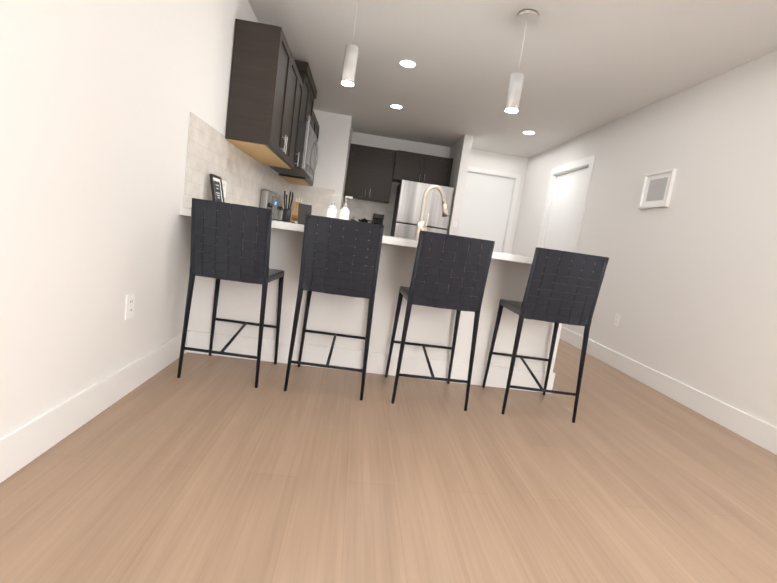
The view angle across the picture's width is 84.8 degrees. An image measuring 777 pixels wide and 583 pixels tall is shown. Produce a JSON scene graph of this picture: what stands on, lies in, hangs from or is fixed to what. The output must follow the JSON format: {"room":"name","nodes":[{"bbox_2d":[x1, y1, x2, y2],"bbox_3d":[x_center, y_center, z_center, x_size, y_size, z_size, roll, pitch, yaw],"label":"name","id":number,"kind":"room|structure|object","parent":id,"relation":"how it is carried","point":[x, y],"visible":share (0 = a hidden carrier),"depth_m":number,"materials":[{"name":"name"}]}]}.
{"room":"kitchen","nodes":[
{"label":"kitchen","id":0,"kind":"room"},
{"bbox_2d":[0,0,278,436],"bbox_3d":[-1.165,-0.749,2.099,0.120,2.440,9.740,7,7,-5],"label":"wall","id":1,"kind":"structure","parent":0,"point":[100,100],"depth_m":1.61,"materials":[{"name":"white paint"}]},
{"bbox_2d":[0,330,188,482],"bbox_3d":[-1.117,0.685,0.150,0.014,0.145,5.240,7,7,-5],"label":"baseboard","id":2,"kind":"structure","parent":1,"relation":"attached to","point":[23,445],"depth_m":1.65,"materials":[{"name":"white wood"}]},
{"bbox_2d":[125,293,134,319],"bbox_3d":[-1.195,0.069,1.970,0.008,0.115,0.070,7,7,-5],"label":"outlet","id":3,"kind":"object","parent":1,"relation":"attached to","point":[129,306],"visible":1,"depth_m":1.96,"materials":[{"name":"white plastic"}]},
{"bbox_2d":[183,112,334,222],"bbox_3d":[-0.990,-0.493,4.221,0.652,1.435,3.558,7,7,-5],"label":"backsplash","id":4,"kind":"structure","parent":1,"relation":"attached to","point":[247,178],"depth_m":3.18,"materials":[{"name":"beige tile"}]},
{"bbox_2d":[222,180,226,197],"bbox_3d":[-1.174,-0.727,3.003,0.008,0.115,0.185,7,7,-5],"label":"outlet","id":5,"kind":"object","parent":4,"relation":"attached to","point":[224,184],"visible":0.44,"depth_m":3.05,"materials":[{"name":"white plastic"}]},
{"bbox_2d":[225,19,300,166],"bbox_3d":[-0.956,-1.488,3.363,0.303,0.780,0.916,7,7,-5],"label":"upper cabinet","id":6,"kind":"object","parent":1,"relation":"attached to","point":[272,93],"depth_m":2.94,"materials":[{"name":"brown wood"}]},
{"bbox_2d":[261,75,304,168],"bbox_3d":[-0.992,-1.562,3.885,0.303,0.780,0.366,7,7,-5],"label":"upper cabinet","id":7,"kind":"object","parent":1,"relation":"attached to","point":[302,108],"depth_m":4.03,"materials":[{"name":"brown wood"}]},
{"bbox_2d":[279,111,319,185],"bbox_3d":[-1.085,-1.757,5.259,0.303,0.780,0.814,7,7,-5],"label":"upper cabinet","id":8,"kind":"object","parent":1,"relation":"attached to","point":[297,180],"depth_m":5.19,"materials":[{"name":"brown wood"}]},
{"bbox_2d":[297,60,316,128],"bbox_3d":[-0.987,-1.973,4.418,0.308,0.519,0.800,7,7,-5],"label":"upper cabinet","id":9,"kind":"object","parent":1,"relation":"attached to","point":[310,88],"depth_m":4.37,"materials":[{"name":"brown wood"}]},
{"bbox_2d":[269,120,318,178],"bbox_3d":[-0.982,-1.486,4.487,0.446,0.442,0.796,7,7,-5],"label":"microwave","id":10,"kind":"object","parent":9,"relation":"attached to","point":[307,146],"visible":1,"depth_m":4.29,"materials":[{"name":"grey metal"}]},
{"bbox_2d":[313,110,352,218],"bbox_3d":[-1.047,-1.297,6.372,0.700,2.440,0.920,7,7,-5],"label":"wall","id":11,"kind":"structure","parent":0,"point":[335,137],"depth_m":5.84,"materials":[{"name":"white paint"}]},
{"bbox_2d":[0,339,776,582],"bbox_3d":[1.187,0.827,2.482,5.240,0.100,9.740,7,7,-5],"label":"floor","id":12,"kind":"structure","parent":0,"point":[204,468],"depth_m":1.59,"materials":[{"name":"wood"}]},
{"bbox_2d":[177,198,283,387],"bbox_3d":[-0.869,-0.003,2.454,0.439,0.968,0.482,8,7,-2],"label":"stool","id":13,"kind":"object","parent":12,"relation":"on","point":[240,264],"visible":1,"depth_m":2.23,"materials":[{"name":"black metal"}]},
{"bbox_2d":[284,214,383,399],"bbox_3d":[-0.299,0.073,2.483,0.439,0.968,0.482,8,7,-3],"label":"stool","id":14,"kind":"object","parent":12,"relation":"on","point":[329,249],"visible":1,"depth_m":2.25,"materials":[{"name":"black metal"}]},
{"bbox_2d":[342,194,393,235],"bbox_3d":[-0.385,-0.717,6.628,0.796,1.418,0.661,7,7,-5],"label":"backsplash","id":15,"kind":"structure","parent":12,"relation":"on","point":[361,209],"depth_m":6.88,"materials":[{"name":"grey tile"}]},
{"bbox_2d":[358,218,372,231],"bbox_3d":[-0.370,-1.041,6.687,0.231,0.220,0.150,7,7,-5],"label":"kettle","id":16,"kind":"object","parent":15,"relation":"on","point":[364,220],"visible":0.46,"depth_m":6.65,"materials":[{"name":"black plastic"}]},
{"bbox_2d":[372,213,383,224],"bbox_3d":[-0.176,-1.063,6.717,0.170,0.310,0.220,7,7,-5],"label":"coffee maker","id":17,"kind":"object","parent":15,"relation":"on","point":[377,218],"visible":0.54,"depth_m":6.63,"materials":[{"name":"black plastic"}]},
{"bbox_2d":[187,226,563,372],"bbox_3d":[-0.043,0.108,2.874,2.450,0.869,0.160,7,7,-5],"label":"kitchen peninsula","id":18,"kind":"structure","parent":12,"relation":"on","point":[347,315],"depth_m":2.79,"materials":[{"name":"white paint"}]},
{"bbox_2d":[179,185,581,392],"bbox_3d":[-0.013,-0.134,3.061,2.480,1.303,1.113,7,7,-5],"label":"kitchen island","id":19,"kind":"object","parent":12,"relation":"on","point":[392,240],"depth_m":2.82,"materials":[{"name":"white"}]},
{"bbox_2d":[209,174,223,201],"bbox_3d":[-1.117,-0.638,2.786,0.064,0.232,0.190,7,7,-5],"label":"frame","id":20,"kind":"object","parent":19,"relation":"on","point":[216,188],"visible":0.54,"depth_m":2.77,"materials":[{"name":"black plastic"}]},
{"bbox_2d":[260,189,294,222],"bbox_3d":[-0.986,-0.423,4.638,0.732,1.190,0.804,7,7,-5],"label":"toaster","id":21,"kind":"object","parent":19,"relation":"on","point":[270,200],"visible":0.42,"depth_m":4.37,"materials":[{"name":"silver metal"}]},
{"bbox_2d":[282,191,293,220],"bbox_3d":[-1.219,-1.027,5.144,0.112,0.359,0.162,7,7,-5],"label":"utensil crock","id":22,"kind":"object","parent":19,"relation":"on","point":[286,215],"visible":1,"depth_m":5.11,"materials":[{"name":"grey"}]},
{"bbox_2d":[290,198,301,221],"bbox_3d":[-1.216,-1.082,5.663,0.100,0.332,0.282,7,7,-5],"label":"knife block","id":23,"kind":"object","parent":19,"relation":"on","point":[294,214],"visible":0.71,"depth_m":5.61,"materials":[{"name":"brown wood"}]},
{"bbox_2d":[298,203,311,223],"bbox_3d":[-0.621,-0.570,3.144,0.100,0.148,0.054,4,9,-30],"label":"sign","id":24,"kind":"object","parent":19,"relation":"on","point":[303,209],"visible":0.62,"depth_m":3.13,"materials":[{"name":"black plastic"}]},
{"bbox_2d":[326,194,352,228],"bbox_3d":[-0.359,-0.567,3.040,0.200,0.240,0.110,7,7,-5],"label":"soap","id":25,"kind":"object","parent":19,"relation":"on","point":[344,212],"visible":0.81,"depth_m":3.02,"materials":[{"name":"white plastic"}]},
{"bbox_2d":[413,185,448,240],"bbox_3d":[0.314,-0.537,2.947,0.239,0.390,0.206,7,7,-5],"label":"faucet","id":26,"kind":"object","parent":19,"relation":"on","point":[420,224],"depth_m":2.89,"materials":[{"name":"beige"}]},
{"bbox_2d":[390,180,453,242],"bbox_3d":[0.419,-0.745,6.554,0.760,1.715,0.852,7,7,-5],"label":"fridge","id":27,"kind":"object","parent":12,"relation":"on","point":[407,207],"visible":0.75,"depth_m":6.08,"materials":[{"name":"grey metal"}]},
{"bbox_2d":[385,230,494,410],"bbox_3d":[0.280,0.149,2.533,0.439,0.968,0.482,7,8,-6],"label":"stool","id":28,"kind":"object","parent":12,"relation":"on","point":[443,287],"visible":1,"depth_m":2.31,"materials":[{"name":"black metal"}]},
{"bbox_2d":[482,247,608,422],"bbox_3d":[0.926,0.232,2.593,0.439,0.968,0.482,8,7,-3],"label":"stool","id":29,"kind":"object","parent":12,"relation":"on","point":[567,274],"visible":1,"depth_m":2.37,"materials":[{"name":"black metal"}]},
{"bbox_2d":[351,132,450,235],"bbox_3d":[-0.242,-1.261,6.958,2.400,2.440,0.120,7,7,-5],"label":"wall","id":30,"kind":"structure","parent":0,"point":[393,144],"depth_m":6.78,"materials":[{"name":"white paint"}]},
{"bbox_2d":[344,143,395,202],"bbox_3d":[-0.290,-1.828,6.650,0.702,0.780,0.321,7,7,-5],"label":"upper cabinet","id":31,"kind":"object","parent":30,"relation":"attached to","point":[373,173],"depth_m":6.50,"materials":[{"name":"brown wood"}]},
{"bbox_2d":[392,150,452,186],"bbox_3d":[0.515,-1.894,6.665,0.873,0.430,0.380,7,7,-5],"label":"upper cabinet","id":32,"kind":"object","parent":30,"relation":"attached to","point":[409,166],"depth_m":6.48,"materials":[{"name":"brown wood"}]},
{"bbox_2d":[447,135,472,235],"bbox_3d":[0.920,-1.041,6.536,0.120,2.440,0.930,7,7,-5],"label":"wall","id":33,"kind":"structure","parent":0,"point":[460,150],"depth_m":6.05,"materials":[{"name":"white paint"}]},
{"bbox_2d":[469,149,527,253],"bbox_3d":[2.296,-0.913,7.047,2.720,2.440,0.140,7,7,-5],"label":"wall","id":34,"kind":"structure","parent":0,"point":[498,161],"depth_m":6.79,"materials":[{"name":"white paint"}]},
{"bbox_2d":[457,172,514,251],"bbox_3d":[1.455,-0.839,6.946,0.882,2.086,0.109,7,7,-5],"label":"entry door","id":35,"kind":"structure","parent":34,"relation":"in","point":[486,203],"depth_m":6.89,"materials":[{"name":"white wood"}]},
{"bbox_2d":[468,166,521,252],"bbox_3d":[1.459,-0.885,6.976,1.050,2.170,0.136,7,7,-5],"label":"door frame","id":36,"kind":"structure","parent":34,"relation":"attached to","point":[516,177],"depth_m":6.85,"materials":[{"name":"white wood"}]},
{"bbox_2d":[248,0,776,157],"bbox_3d":[1.540,-1.666,2.152,5.240,0.100,9.740,7,7,-5],"label":"ceiling","id":37,"kind":"structure","parent":0,"point":[585,66],"depth_m":3.37,"materials":[{"name":"white paint"}]},
{"bbox_2d":[341,0,358,86],"bbox_3d":[-0.222,-1.631,2.706,0.132,0.602,0.132,7,7,-5],"label":"pendant light","id":38,"kind":"object","parent":37,"relation":"hanging from","point":[349,65],"visible":1,"depth_m":2.70,"materials":[{"name":"silver metal"}]},
{"bbox_2d":[389,104,402,108],"bbox_3d":[0.094,-2.204,5.075,0.170,0.006,0.170,7,7,-5],"label":"recessed light","id":39,"kind":"object","parent":37,"relation":"in","point":[395,106],"visible":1,"depth_m":5.07,"materials":[{"name":"white"}]},
{"bbox_2d":[398,59,416,67],"bbox_3d":[0.171,-2.022,3.780,0.170,0.006,0.170,7,7,-5],"label":"recessed light","id":40,"kind":"object","parent":37,"relation":"in","point":[406,63],"visible":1,"depth_m":3.77,"materials":[{"name":"white"}]},
{"bbox_2d":[505,9,538,112],"bbox_3d":[0.856,-1.488,2.779,0.132,0.602,0.132,7,7,-5],"label":"pendant light","id":41,"kind":"object","parent":37,"relation":"hanging from","point":[526,16],"visible":1,"depth_m":2.77,"materials":[{"name":"silver metal"}]},
{"bbox_2d":[522,131,535,134],"bbox_3d":[1.772,-2.006,5.379,0.170,0.006,0.170,7,7,-5],"label":"recessed light","id":42,"kind":"object","parent":37,"relation":"in","point":[529,132],"visible":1,"depth_m":5.37,"materials":[{"name":"white"}]},
{"bbox_2d":[511,50,776,427],"bbox_3d":[2.432,-0.279,2.399,0.120,2.440,9.480,7,7,-5],"label":"wall","id":43,"kind":"structure","parent":0,"point":[688,291],"depth_m":3.24,"materials":[{"name":"white paint"}]},
{"bbox_2d":[543,167,587,258],"bbox_3d":[2.152,-0.519,5.458,0.115,2.014,0.884,7,7,-5],"label":"door","id":44,"kind":"structure","parent":43,"relation":"in","point":[565,210],"depth_m":5.38,"materials":[{"name":"white wood"}]},
{"bbox_2d":[537,155,595,252],"bbox_3d":[2.197,-0.557,5.456,0.136,2.125,1.080,7,7,-5],"label":"door frame","id":45,"kind":"structure","parent":43,"relation":"attached to","point":[588,162],"depth_m":5.26,"materials":[{"name":"white wood"}]},
{"bbox_2d":[614,313,620,325],"bbox_3d":[2.156,0.267,4.017,0.008,0.115,0.070,7,7,-5],"label":"outlet","id":46,"kind":"object","parent":43,"relation":"attached to","point":[617,320],"visible":1,"depth_m":4.01,"materials":[{"name":"white plastic"}]},
{"bbox_2d":[638,168,676,208],"bbox_3d":[2.323,-0.884,3.692,0.030,0.310,0.360,7,7,-5],"label":"framed picture","id":47,"kind":"object","parent":43,"relation":"attached to","point":[657,188],"visible":1,"depth_m":3.68,"materials":[{"name":"white wood"}]},
{"bbox_2d":[559,327,776,454],"bbox_3d":[2.280,0.993,1.453,0.014,0.145,7.275,7,7,-5],"label":"baseboard","id":48,"kind":"structure","parent":43,"relation":"attached to","point":[761,433],"depth_m":3.07,"materials":[{"name":"white wood"}]}
]}

